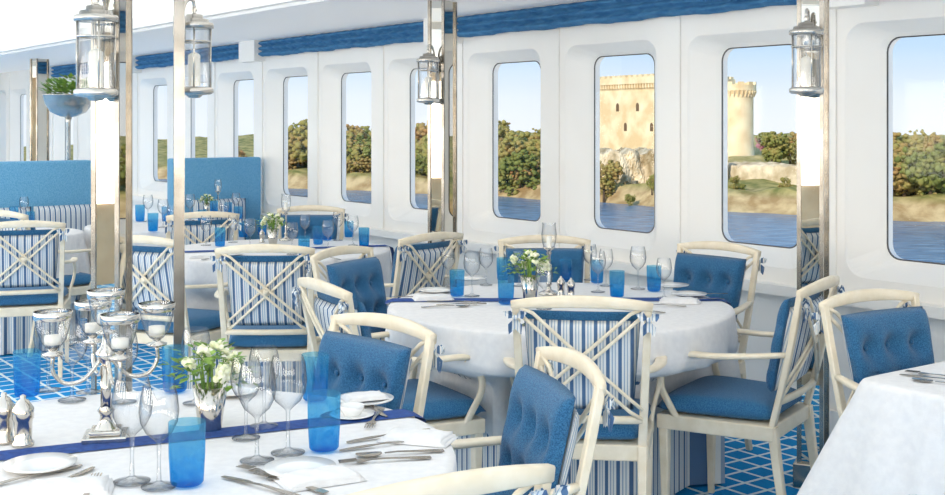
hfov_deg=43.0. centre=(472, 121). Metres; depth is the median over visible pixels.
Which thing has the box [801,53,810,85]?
candle
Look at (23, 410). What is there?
pepper mill
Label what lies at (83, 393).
wine glass
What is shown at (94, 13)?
wall lantern
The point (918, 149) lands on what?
tree
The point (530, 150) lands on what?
tree
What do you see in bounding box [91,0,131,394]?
column
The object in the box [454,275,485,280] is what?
plate
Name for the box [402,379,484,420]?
seat cushion
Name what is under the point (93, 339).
cup
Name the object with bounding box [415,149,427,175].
tree
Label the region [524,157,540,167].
tree
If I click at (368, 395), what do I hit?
folded napkin
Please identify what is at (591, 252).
wine glass
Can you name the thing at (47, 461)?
plate
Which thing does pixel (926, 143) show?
tree
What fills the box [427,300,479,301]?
table knife
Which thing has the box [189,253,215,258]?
folded napkin
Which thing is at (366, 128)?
tree
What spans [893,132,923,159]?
tree
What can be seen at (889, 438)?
dining table
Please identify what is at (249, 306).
cushion
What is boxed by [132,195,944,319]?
trim
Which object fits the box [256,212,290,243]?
flower vase
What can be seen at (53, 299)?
seat cushion
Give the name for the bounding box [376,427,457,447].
folded napkin
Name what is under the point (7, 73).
trim
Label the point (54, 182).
partition
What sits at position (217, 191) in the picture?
candlestick
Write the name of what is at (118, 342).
glass cup
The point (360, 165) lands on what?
tree
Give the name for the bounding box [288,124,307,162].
tree
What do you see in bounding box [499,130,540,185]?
tree
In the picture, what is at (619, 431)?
seat cushion
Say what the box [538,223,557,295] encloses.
candlestick
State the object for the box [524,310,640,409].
cushion
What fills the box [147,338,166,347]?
cup
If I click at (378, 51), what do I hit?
trim
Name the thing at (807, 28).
wall lantern
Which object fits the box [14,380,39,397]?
tumbler
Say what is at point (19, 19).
ceiling
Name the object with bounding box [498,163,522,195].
tree
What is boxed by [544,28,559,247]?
trim
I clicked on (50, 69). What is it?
trim
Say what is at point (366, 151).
tree
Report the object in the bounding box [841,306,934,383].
cushion
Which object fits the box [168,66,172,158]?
trim
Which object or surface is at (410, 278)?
cushion
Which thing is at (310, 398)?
tumbler
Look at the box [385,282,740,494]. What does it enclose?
dining table
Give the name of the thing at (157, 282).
cushion
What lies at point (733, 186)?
tree
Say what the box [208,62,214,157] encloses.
trim
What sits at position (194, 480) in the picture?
tumbler
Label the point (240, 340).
seat cushion
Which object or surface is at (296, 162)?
tree
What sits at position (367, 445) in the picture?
table knife
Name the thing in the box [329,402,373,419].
butter dish
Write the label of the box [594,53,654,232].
window
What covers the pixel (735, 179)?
tree
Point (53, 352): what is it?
cup
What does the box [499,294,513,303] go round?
tumbler
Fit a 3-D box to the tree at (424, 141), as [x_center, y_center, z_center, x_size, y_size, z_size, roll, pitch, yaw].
[-3.961,3.938,132.329,4.979,6.157,6.565,0,0,-26]
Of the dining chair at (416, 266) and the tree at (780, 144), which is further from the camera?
the tree at (780, 144)
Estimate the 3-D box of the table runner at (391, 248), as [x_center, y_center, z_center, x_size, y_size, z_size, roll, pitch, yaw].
[-1.150,0.873,7.050,1.430,0.254,0.100,0,0,-17]
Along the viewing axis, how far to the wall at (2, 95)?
17.80 m
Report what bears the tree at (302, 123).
on the bank
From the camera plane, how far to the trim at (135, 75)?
13.26 m
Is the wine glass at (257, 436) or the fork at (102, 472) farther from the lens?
the wine glass at (257, 436)
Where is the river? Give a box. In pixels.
[159,179,944,263]
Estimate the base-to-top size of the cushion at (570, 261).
0.342 m
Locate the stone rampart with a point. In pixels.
(773, 171)
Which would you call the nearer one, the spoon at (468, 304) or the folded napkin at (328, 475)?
the folded napkin at (328, 475)
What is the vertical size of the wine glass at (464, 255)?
0.189 m
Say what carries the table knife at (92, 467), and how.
on the dining table at (54, 422)
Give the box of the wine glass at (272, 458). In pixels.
[238,363,275,464]
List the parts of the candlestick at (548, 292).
stem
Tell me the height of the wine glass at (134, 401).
0.189 m
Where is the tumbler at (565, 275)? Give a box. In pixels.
[560,273,571,279]
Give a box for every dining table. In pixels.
[0,227,90,354]
[0,389,456,494]
[84,219,243,322]
[164,239,391,393]
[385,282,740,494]
[797,361,944,494]
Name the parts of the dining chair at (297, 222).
post, rail, post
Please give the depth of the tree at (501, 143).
126.44 m
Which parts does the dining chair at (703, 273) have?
post, rail, seat frame, armrest, leg, post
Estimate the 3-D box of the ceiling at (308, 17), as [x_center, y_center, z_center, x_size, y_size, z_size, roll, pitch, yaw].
[-0.019,-0.777,7.096,1.315,0.105,25.500,0,0,-36]
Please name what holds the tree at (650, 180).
on the bank
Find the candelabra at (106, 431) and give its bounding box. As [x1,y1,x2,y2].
[33,287,175,444]
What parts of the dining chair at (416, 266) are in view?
armrest, post, rail, post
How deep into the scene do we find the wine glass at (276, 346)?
2.94 m
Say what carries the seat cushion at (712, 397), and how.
on the dining chair at (715, 404)
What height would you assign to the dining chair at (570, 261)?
0.936 m
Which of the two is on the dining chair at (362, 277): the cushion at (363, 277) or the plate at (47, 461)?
the cushion at (363, 277)
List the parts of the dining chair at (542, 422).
armrest, post, armrest, rail, post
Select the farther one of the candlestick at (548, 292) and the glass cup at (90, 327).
the candlestick at (548, 292)
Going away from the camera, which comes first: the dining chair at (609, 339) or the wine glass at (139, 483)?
the wine glass at (139, 483)
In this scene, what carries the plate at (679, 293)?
on the dining table at (480, 332)
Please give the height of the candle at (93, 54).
0.136 m
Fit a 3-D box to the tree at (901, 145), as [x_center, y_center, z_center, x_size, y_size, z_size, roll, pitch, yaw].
[34.311,4.021,100.165,4.669,4.924,4.606,0,0,-25]
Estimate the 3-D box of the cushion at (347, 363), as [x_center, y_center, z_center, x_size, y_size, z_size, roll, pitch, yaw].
[-0.332,0.799,3.445,0.120,0.342,0.392,0,0,-44]
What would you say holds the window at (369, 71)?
in the wall at (864, 34)
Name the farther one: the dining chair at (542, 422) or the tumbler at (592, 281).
the tumbler at (592, 281)
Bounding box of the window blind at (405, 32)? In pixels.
[258,21,422,56]
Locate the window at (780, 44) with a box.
[722,44,796,248]
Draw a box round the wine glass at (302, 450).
[269,354,306,456]
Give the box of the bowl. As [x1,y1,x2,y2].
[42,94,90,116]
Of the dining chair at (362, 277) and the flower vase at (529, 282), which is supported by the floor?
the dining chair at (362, 277)
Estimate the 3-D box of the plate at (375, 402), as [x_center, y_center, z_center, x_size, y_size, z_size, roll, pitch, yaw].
[-0.286,0.739,3.192,0.154,0.011,0.154,0,0,0]
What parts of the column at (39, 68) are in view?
edge trim, edge trim, edge trim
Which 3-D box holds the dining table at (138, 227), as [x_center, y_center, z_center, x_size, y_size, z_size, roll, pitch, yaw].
[-2.259,1.124,8.744,1.184,0.752,1.204,0,0,35]
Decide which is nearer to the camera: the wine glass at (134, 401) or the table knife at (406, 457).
the table knife at (406, 457)
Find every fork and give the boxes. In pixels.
[83,472,102,494]
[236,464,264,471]
[254,471,328,493]
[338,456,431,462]
[364,408,384,427]
[436,302,486,304]
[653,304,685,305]
[905,370,944,375]
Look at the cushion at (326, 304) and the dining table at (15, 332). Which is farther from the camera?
the dining table at (15, 332)
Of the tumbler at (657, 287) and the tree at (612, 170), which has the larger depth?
the tree at (612, 170)
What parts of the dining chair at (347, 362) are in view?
post, rail, post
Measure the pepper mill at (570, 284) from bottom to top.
0.088 m
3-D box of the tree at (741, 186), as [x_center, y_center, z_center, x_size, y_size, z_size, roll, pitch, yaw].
[23.702,5.892,105.948,0.933,1.033,0.877,0,0,-5]
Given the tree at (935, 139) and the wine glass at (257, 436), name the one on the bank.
the tree at (935, 139)
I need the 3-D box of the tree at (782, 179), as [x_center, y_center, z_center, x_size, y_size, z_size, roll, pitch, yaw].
[27.596,5.382,105.999,0.896,1.171,0.841,0,0,-33]
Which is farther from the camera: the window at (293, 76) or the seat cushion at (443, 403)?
the window at (293, 76)
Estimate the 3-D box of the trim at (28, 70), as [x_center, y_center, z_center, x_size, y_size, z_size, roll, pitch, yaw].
[-6.138,0.043,16.596,0.020,1.535,0.140,0,0,-36]
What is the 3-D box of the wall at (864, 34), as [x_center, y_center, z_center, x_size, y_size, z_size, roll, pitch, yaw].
[0.254,0.330,7.924,0.140,2.340,25.650,0,0,-36]
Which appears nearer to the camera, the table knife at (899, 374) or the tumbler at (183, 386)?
the tumbler at (183, 386)
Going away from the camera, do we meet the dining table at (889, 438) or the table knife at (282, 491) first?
the table knife at (282, 491)
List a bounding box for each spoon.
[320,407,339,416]
[355,449,444,456]
[421,304,469,307]
[912,378,944,382]
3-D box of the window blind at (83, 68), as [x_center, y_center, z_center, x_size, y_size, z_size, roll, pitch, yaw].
[-4.647,-0.647,14.450,0.073,0.151,2.690,0,0,-36]
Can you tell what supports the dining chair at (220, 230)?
on the floor
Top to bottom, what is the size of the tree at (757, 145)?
2.392 m
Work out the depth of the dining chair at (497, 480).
1.96 m
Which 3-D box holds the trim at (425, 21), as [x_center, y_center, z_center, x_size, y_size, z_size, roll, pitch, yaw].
[-0.202,-0.632,8.347,0.120,0.185,0.320,0,0,-36]
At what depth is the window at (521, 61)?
8.12 m
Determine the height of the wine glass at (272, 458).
0.215 m
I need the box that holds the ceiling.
[0,0,222,43]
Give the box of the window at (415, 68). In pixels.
[410,68,427,209]
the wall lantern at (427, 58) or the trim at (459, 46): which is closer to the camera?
the wall lantern at (427, 58)
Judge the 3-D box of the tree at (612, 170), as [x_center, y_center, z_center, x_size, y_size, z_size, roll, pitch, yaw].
[12.286,5.645,112.245,3.690,4.224,3.640,0,0,-44]
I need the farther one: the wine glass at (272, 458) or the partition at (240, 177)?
the partition at (240, 177)
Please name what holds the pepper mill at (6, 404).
on the dining table at (54, 422)
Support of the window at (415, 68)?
in the wall at (864, 34)
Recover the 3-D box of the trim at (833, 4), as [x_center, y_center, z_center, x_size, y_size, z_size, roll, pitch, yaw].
[1.750,-0.632,5.662,0.120,0.185,0.320,0,0,-36]
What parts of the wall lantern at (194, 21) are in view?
lantern frame, lantern glass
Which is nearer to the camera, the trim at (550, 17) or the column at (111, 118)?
the column at (111, 118)
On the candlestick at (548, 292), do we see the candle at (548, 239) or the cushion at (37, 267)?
the candle at (548, 239)
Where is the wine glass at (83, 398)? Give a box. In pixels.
[56,321,87,402]
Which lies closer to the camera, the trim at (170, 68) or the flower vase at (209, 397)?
the flower vase at (209, 397)
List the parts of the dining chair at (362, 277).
post, rail, post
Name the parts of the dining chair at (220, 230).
post, rail, post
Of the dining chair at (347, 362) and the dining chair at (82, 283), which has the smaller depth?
the dining chair at (347, 362)
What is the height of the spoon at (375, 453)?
0.006 m
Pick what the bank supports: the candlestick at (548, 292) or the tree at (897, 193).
the tree at (897, 193)
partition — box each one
[0,160,90,317]
[167,157,260,239]
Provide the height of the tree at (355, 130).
6.403 m
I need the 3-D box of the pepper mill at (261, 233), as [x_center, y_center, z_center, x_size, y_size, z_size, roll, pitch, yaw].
[-1.305,0.705,7.438,0.035,0.082,0.035,0,0,0]
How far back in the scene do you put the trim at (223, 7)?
9.14 m
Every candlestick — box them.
[214,183,221,211]
[279,197,292,240]
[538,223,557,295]
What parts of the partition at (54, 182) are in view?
panel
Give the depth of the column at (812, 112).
4.92 m
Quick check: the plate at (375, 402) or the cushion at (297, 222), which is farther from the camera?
the cushion at (297, 222)
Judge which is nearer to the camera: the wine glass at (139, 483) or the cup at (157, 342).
the wine glass at (139, 483)
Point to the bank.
(760, 195)
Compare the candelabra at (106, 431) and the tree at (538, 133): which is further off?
the tree at (538, 133)
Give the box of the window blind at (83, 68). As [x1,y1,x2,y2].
[51,62,88,76]
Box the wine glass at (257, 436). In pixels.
[230,357,261,441]
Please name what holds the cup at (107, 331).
on the candelabra at (106, 431)
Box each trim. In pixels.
[0,0,305,52]
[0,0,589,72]
[6,72,9,160]
[26,69,29,160]
[49,66,56,80]
[49,81,52,160]
[74,75,77,159]
[132,55,141,72]
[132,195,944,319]
[133,73,137,195]
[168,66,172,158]
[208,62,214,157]
[239,40,265,62]
[255,62,262,212]
[309,52,318,214]
[373,45,383,228]
[423,16,460,44]
[457,0,796,36]
[457,16,462,239]
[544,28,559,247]
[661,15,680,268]
[829,0,878,9]
[829,9,836,289]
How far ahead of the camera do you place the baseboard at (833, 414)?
5.74 m
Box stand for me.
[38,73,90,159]
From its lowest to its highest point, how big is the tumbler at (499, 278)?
0.103 m
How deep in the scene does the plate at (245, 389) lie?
3.31 m
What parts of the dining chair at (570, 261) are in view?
post, rail, post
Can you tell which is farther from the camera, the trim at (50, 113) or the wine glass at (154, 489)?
the trim at (50, 113)
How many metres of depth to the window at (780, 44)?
6.45 m
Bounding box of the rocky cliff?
[600,147,653,184]
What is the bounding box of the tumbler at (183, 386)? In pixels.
[162,377,186,391]
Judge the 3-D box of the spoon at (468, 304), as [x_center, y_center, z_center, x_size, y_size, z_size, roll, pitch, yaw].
[-0.107,0.742,4.838,0.201,0.006,0.036,0,0,-10]
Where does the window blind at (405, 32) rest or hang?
attached to the wall at (864, 34)
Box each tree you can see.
[238,146,246,156]
[288,119,307,137]
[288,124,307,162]
[288,156,307,169]
[292,162,307,168]
[346,124,367,143]
[346,126,370,133]
[346,132,370,172]
[346,135,370,157]
[346,156,370,172]
[351,149,370,160]
[415,120,427,149]
[415,133,427,173]
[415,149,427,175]
[423,153,427,174]
[498,120,515,140]
[498,141,507,163]
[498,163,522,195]
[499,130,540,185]
[499,149,540,189]
[509,161,540,182]
[521,139,540,173]
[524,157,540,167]
[527,128,540,140]
[600,160,622,201]
[625,194,635,205]
[646,174,653,194]
[728,183,737,188]
[729,175,740,183]
[735,183,745,189]
[755,138,763,154]
[756,132,772,161]
[763,131,796,162]
[768,131,796,164]
[777,182,792,187]
[779,177,790,183]
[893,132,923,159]
[893,141,908,153]
[893,160,922,196]
[893,188,906,196]
[894,142,944,194]
[894,145,944,195]
[899,136,934,150]
[902,129,944,146]
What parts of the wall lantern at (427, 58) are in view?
lantern frame, lantern glass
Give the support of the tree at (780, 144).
on the bank
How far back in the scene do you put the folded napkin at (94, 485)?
2.41 m
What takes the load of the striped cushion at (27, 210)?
on the partition at (54, 182)
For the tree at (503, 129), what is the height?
6.283 m
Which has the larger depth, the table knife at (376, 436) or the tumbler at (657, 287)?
the tumbler at (657, 287)
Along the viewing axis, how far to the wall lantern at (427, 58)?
7.00 m
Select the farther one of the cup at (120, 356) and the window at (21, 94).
the window at (21, 94)
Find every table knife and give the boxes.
[0,464,82,484]
[68,466,94,477]
[221,476,299,494]
[339,441,403,450]
[346,428,429,442]
[371,405,387,416]
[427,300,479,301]
[899,374,944,378]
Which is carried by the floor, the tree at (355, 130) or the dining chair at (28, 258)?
the dining chair at (28, 258)
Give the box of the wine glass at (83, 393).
[74,325,101,394]
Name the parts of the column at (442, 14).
edge trim, edge trim, edge trim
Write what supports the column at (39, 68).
on the floor
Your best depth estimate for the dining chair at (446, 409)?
4.37 m
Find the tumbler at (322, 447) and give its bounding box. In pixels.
[309,428,338,451]
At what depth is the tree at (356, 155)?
136.35 m
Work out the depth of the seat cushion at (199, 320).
6.21 m
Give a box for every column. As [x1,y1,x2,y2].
[30,58,48,160]
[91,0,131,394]
[173,0,184,388]
[428,0,456,286]
[793,0,828,487]
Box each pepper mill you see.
[0,392,14,444]
[11,394,34,447]
[259,229,264,242]
[557,276,564,294]
[567,278,574,294]
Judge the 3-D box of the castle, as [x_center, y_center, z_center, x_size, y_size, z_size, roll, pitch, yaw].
[25.469,-0.095,152.000,21.027,11.190,29.060,0,0,0]
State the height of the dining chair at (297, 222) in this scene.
0.936 m
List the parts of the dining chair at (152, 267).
rail, rail, leg, seat frame, leg, post, armrest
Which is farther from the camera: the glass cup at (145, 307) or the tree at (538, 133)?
the tree at (538, 133)
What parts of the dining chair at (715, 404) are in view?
leg, leg, armrest, seat frame, armrest, leg, post, rail, leg, rail, post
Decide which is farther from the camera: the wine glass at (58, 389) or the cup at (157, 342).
the wine glass at (58, 389)
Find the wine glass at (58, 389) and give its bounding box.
[33,322,62,392]
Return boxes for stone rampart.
[728,161,796,184]
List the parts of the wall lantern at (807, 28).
lantern frame, lantern glass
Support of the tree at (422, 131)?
on the bank
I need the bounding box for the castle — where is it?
[600,74,756,156]
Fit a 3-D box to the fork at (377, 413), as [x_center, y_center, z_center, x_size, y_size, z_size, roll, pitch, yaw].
[-0.244,0.741,3.013,0.022,0.007,0.205,0,0,5]
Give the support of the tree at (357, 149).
on the bank
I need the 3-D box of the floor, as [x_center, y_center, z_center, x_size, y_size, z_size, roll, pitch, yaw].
[-3.408,1.525,4.631,9.935,0.050,25.500,0,0,-36]
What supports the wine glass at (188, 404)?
on the dining table at (54, 422)
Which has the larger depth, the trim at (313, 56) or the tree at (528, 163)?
the tree at (528, 163)
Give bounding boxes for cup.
[33,312,70,348]
[42,348,63,357]
[76,308,109,335]
[83,335,101,343]
[88,289,124,326]
[95,326,116,334]
[102,323,137,351]
[109,352,130,360]
[140,302,174,338]
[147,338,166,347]
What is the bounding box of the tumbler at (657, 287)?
[647,283,660,290]
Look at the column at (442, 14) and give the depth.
7.13 m
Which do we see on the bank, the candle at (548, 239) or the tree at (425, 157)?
the tree at (425, 157)
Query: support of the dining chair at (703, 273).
on the floor
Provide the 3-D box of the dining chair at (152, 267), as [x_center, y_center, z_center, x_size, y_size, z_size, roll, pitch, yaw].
[-1.565,1.035,6.268,0.588,0.936,0.577,0,0,23]
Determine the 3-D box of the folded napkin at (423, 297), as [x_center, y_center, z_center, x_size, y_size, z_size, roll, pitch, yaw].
[-0.166,0.736,5.056,0.170,0.022,0.100,0,0,-11]
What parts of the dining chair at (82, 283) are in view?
rail, leg, armrest, seat frame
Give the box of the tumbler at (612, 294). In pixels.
[610,289,623,296]
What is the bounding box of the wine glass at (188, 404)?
[181,327,209,405]
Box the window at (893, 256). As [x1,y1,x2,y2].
[887,34,944,264]
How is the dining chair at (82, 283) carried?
on the floor
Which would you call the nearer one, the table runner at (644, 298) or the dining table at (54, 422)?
the dining table at (54, 422)
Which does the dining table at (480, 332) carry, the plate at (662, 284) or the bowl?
the plate at (662, 284)
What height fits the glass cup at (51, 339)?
0.084 m
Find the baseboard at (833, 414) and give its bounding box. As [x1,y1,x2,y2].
[829,408,838,434]
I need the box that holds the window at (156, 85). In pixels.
[153,85,164,181]
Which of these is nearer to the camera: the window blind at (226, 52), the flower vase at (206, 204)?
the flower vase at (206, 204)
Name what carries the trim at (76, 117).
attached to the wall at (864, 34)
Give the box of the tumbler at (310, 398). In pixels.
[303,384,326,401]
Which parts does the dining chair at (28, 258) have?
rail, rail, seat frame, leg, post, leg, armrest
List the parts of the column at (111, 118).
edge trim, edge trim, edge trim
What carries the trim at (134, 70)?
attached to the wall at (864, 34)
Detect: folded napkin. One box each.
[25,475,114,494]
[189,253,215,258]
[273,463,366,491]
[340,390,389,401]
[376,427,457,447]
[411,293,453,300]
[659,296,700,304]
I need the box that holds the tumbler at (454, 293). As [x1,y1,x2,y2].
[450,288,463,295]
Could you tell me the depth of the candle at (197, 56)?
4.28 m
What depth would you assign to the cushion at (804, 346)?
4.32 m
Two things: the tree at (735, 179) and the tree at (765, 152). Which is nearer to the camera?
the tree at (735, 179)
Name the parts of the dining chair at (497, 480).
post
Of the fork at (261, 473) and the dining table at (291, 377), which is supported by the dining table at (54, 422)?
the fork at (261, 473)
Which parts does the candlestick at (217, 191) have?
stem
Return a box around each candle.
[89,45,102,86]
[188,53,199,85]
[424,77,431,96]
[546,236,551,246]
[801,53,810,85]
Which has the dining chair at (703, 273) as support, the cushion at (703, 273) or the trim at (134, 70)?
the cushion at (703, 273)
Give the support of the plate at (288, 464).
on the dining table at (54, 422)
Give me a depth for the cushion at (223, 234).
7.67 m
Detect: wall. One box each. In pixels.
[0,0,944,409]
[0,91,5,160]
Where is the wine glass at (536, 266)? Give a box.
[535,266,552,309]
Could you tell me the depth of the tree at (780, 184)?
103.76 m
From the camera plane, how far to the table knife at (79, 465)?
2.52 m
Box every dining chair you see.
[0,210,90,357]
[0,220,77,377]
[132,235,241,387]
[162,211,243,246]
[209,244,319,393]
[274,205,348,239]
[292,277,485,468]
[305,245,391,340]
[312,312,444,417]
[347,463,569,494]
[379,232,467,339]
[451,346,614,494]
[493,235,594,282]
[503,295,666,494]
[656,275,844,494]
[673,241,766,449]
[811,288,936,417]
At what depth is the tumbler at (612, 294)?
5.11 m
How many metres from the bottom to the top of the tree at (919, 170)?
4.873 m
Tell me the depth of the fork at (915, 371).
3.55 m
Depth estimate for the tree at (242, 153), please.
151.48 m
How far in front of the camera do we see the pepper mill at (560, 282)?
5.13 m
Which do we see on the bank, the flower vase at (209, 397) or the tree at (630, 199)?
the tree at (630, 199)
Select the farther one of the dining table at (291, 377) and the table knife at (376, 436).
the dining table at (291, 377)
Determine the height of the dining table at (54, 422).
0.752 m
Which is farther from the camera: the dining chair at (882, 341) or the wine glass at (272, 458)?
the dining chair at (882, 341)
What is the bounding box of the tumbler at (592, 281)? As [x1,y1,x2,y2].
[591,276,602,282]
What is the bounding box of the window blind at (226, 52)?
[135,44,238,68]
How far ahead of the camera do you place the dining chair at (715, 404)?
4.38 m
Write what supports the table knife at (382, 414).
on the dining table at (54, 422)
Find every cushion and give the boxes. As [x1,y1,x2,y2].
[0,207,30,219]
[0,218,35,229]
[0,229,58,287]
[0,285,68,305]
[34,204,90,231]
[56,272,90,285]
[132,245,172,312]
[132,308,231,332]
[170,219,231,240]
[193,198,245,239]
[225,255,307,325]
[229,323,318,346]
[281,215,338,239]
[313,331,411,409]
[317,291,371,337]
[326,257,386,332]
[389,240,449,303]
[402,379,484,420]
[483,489,515,494]
[498,364,575,494]
[506,248,583,282]
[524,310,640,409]
[576,398,650,439]
[656,375,803,419]
[673,252,746,316]
[766,292,819,391]
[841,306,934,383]
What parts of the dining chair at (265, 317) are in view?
post, armrest, leg, rail, rail, seat frame, leg, post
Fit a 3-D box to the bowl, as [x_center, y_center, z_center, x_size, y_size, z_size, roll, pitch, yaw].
[-3.370,-0.135,10.009,0.430,0.190,0.430,0,0,0]
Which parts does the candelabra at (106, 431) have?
arm, arm, stem, arm, arm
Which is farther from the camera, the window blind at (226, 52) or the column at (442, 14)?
the window blind at (226, 52)
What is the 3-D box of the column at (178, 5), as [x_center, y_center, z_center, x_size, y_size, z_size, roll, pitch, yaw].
[-1.027,0.338,4.200,0.070,2.325,0.070,0,0,-17]
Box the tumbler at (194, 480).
[170,460,203,487]
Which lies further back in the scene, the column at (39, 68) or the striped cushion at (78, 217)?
the column at (39, 68)
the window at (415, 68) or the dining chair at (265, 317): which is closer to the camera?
the dining chair at (265, 317)
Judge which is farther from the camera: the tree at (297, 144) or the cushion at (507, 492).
the tree at (297, 144)
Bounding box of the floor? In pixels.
[0,318,829,494]
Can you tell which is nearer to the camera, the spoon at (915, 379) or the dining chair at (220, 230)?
the spoon at (915, 379)
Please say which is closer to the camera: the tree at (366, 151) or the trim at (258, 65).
the trim at (258, 65)
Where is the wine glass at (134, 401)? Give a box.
[110,331,137,404]
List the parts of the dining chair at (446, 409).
post, rail, post, armrest, armrest, seat frame, leg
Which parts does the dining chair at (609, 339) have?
armrest, post, rail, rail, seat frame, leg, post, leg, armrest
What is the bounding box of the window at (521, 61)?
[492,61,540,220]
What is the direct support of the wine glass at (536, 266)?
on the dining table at (480, 332)
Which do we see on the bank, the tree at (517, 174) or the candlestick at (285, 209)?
the tree at (517, 174)
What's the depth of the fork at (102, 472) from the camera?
2.51 m
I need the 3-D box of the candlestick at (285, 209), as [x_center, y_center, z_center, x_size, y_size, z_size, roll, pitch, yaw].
[-1.175,0.599,7.563,0.089,0.294,0.089,0,0,0]
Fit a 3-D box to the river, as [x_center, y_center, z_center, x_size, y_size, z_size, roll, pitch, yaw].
[0.000,7.750,130.000,500.000,0.500,220.000,0,0,0]
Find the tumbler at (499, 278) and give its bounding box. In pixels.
[497,274,508,279]
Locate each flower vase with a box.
[157,338,258,431]
[196,193,215,210]
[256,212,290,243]
[503,249,557,297]
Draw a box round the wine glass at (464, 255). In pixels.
[463,255,480,296]
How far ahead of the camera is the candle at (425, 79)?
7.00 m
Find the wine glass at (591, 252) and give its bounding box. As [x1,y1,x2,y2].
[590,252,605,292]
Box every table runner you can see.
[0,409,425,460]
[185,245,393,265]
[380,297,730,339]
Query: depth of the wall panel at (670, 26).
6.64 m
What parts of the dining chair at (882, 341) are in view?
post, armrest, rail, post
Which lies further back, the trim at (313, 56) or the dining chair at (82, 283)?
the trim at (313, 56)
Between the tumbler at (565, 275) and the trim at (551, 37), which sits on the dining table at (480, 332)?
the tumbler at (565, 275)
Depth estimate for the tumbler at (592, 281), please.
5.57 m
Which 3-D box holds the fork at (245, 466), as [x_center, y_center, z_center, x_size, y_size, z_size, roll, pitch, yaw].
[-0.420,0.741,2.527,0.205,0.007,0.022,0,0,37]
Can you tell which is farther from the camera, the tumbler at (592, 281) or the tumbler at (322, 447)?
the tumbler at (592, 281)
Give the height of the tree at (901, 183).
4.309 m
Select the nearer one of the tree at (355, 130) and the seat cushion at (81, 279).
the seat cushion at (81, 279)
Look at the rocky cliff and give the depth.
115.86 m
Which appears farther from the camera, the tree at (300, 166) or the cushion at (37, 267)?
the tree at (300, 166)
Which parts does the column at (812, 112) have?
edge trim, mirror panel, edge trim, edge trim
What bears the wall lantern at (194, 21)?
attached to the column at (178, 5)
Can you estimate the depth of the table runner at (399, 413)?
2.86 m
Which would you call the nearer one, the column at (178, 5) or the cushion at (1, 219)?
the column at (178, 5)
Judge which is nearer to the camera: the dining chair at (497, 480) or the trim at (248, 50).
the dining chair at (497, 480)
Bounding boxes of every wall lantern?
[73,0,117,100]
[173,0,213,97]
[416,44,439,104]
[789,8,823,96]
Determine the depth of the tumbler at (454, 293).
5.15 m
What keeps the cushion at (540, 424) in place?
on the dining chair at (542, 422)
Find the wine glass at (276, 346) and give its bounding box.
[248,346,279,428]
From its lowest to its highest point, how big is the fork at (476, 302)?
0.007 m
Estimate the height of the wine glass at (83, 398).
0.209 m
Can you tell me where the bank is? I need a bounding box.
[24,130,944,221]
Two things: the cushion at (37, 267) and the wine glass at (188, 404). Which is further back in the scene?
the cushion at (37, 267)
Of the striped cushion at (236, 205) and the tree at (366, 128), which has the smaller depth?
the striped cushion at (236, 205)
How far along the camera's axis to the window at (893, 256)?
5.63 m
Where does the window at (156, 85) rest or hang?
in the wall at (864, 34)
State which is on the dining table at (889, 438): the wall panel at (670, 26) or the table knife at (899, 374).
the table knife at (899, 374)
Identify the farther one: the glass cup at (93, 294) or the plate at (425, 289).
the plate at (425, 289)
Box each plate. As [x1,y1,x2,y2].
[2,452,77,473]
[226,383,259,396]
[263,456,335,476]
[336,391,393,405]
[419,287,452,292]
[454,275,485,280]
[655,282,688,287]
[671,291,706,296]
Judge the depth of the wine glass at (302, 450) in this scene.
2.70 m
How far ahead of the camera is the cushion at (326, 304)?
4.35 m
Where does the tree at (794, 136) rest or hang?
on the bank
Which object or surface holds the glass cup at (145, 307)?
on the candelabra at (106, 431)
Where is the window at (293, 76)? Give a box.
[283,76,306,196]
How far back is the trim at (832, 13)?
5.76 m
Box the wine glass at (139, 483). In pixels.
[111,377,152,486]
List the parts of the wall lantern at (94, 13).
lantern frame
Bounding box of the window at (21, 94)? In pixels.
[20,94,24,160]
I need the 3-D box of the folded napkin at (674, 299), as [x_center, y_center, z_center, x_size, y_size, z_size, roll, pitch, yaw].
[0.860,0.736,4.972,0.170,0.022,0.100,0,0,11]
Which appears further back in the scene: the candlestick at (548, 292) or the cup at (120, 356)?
the candlestick at (548, 292)
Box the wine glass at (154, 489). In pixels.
[138,386,178,491]
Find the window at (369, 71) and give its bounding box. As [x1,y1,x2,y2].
[341,71,370,203]

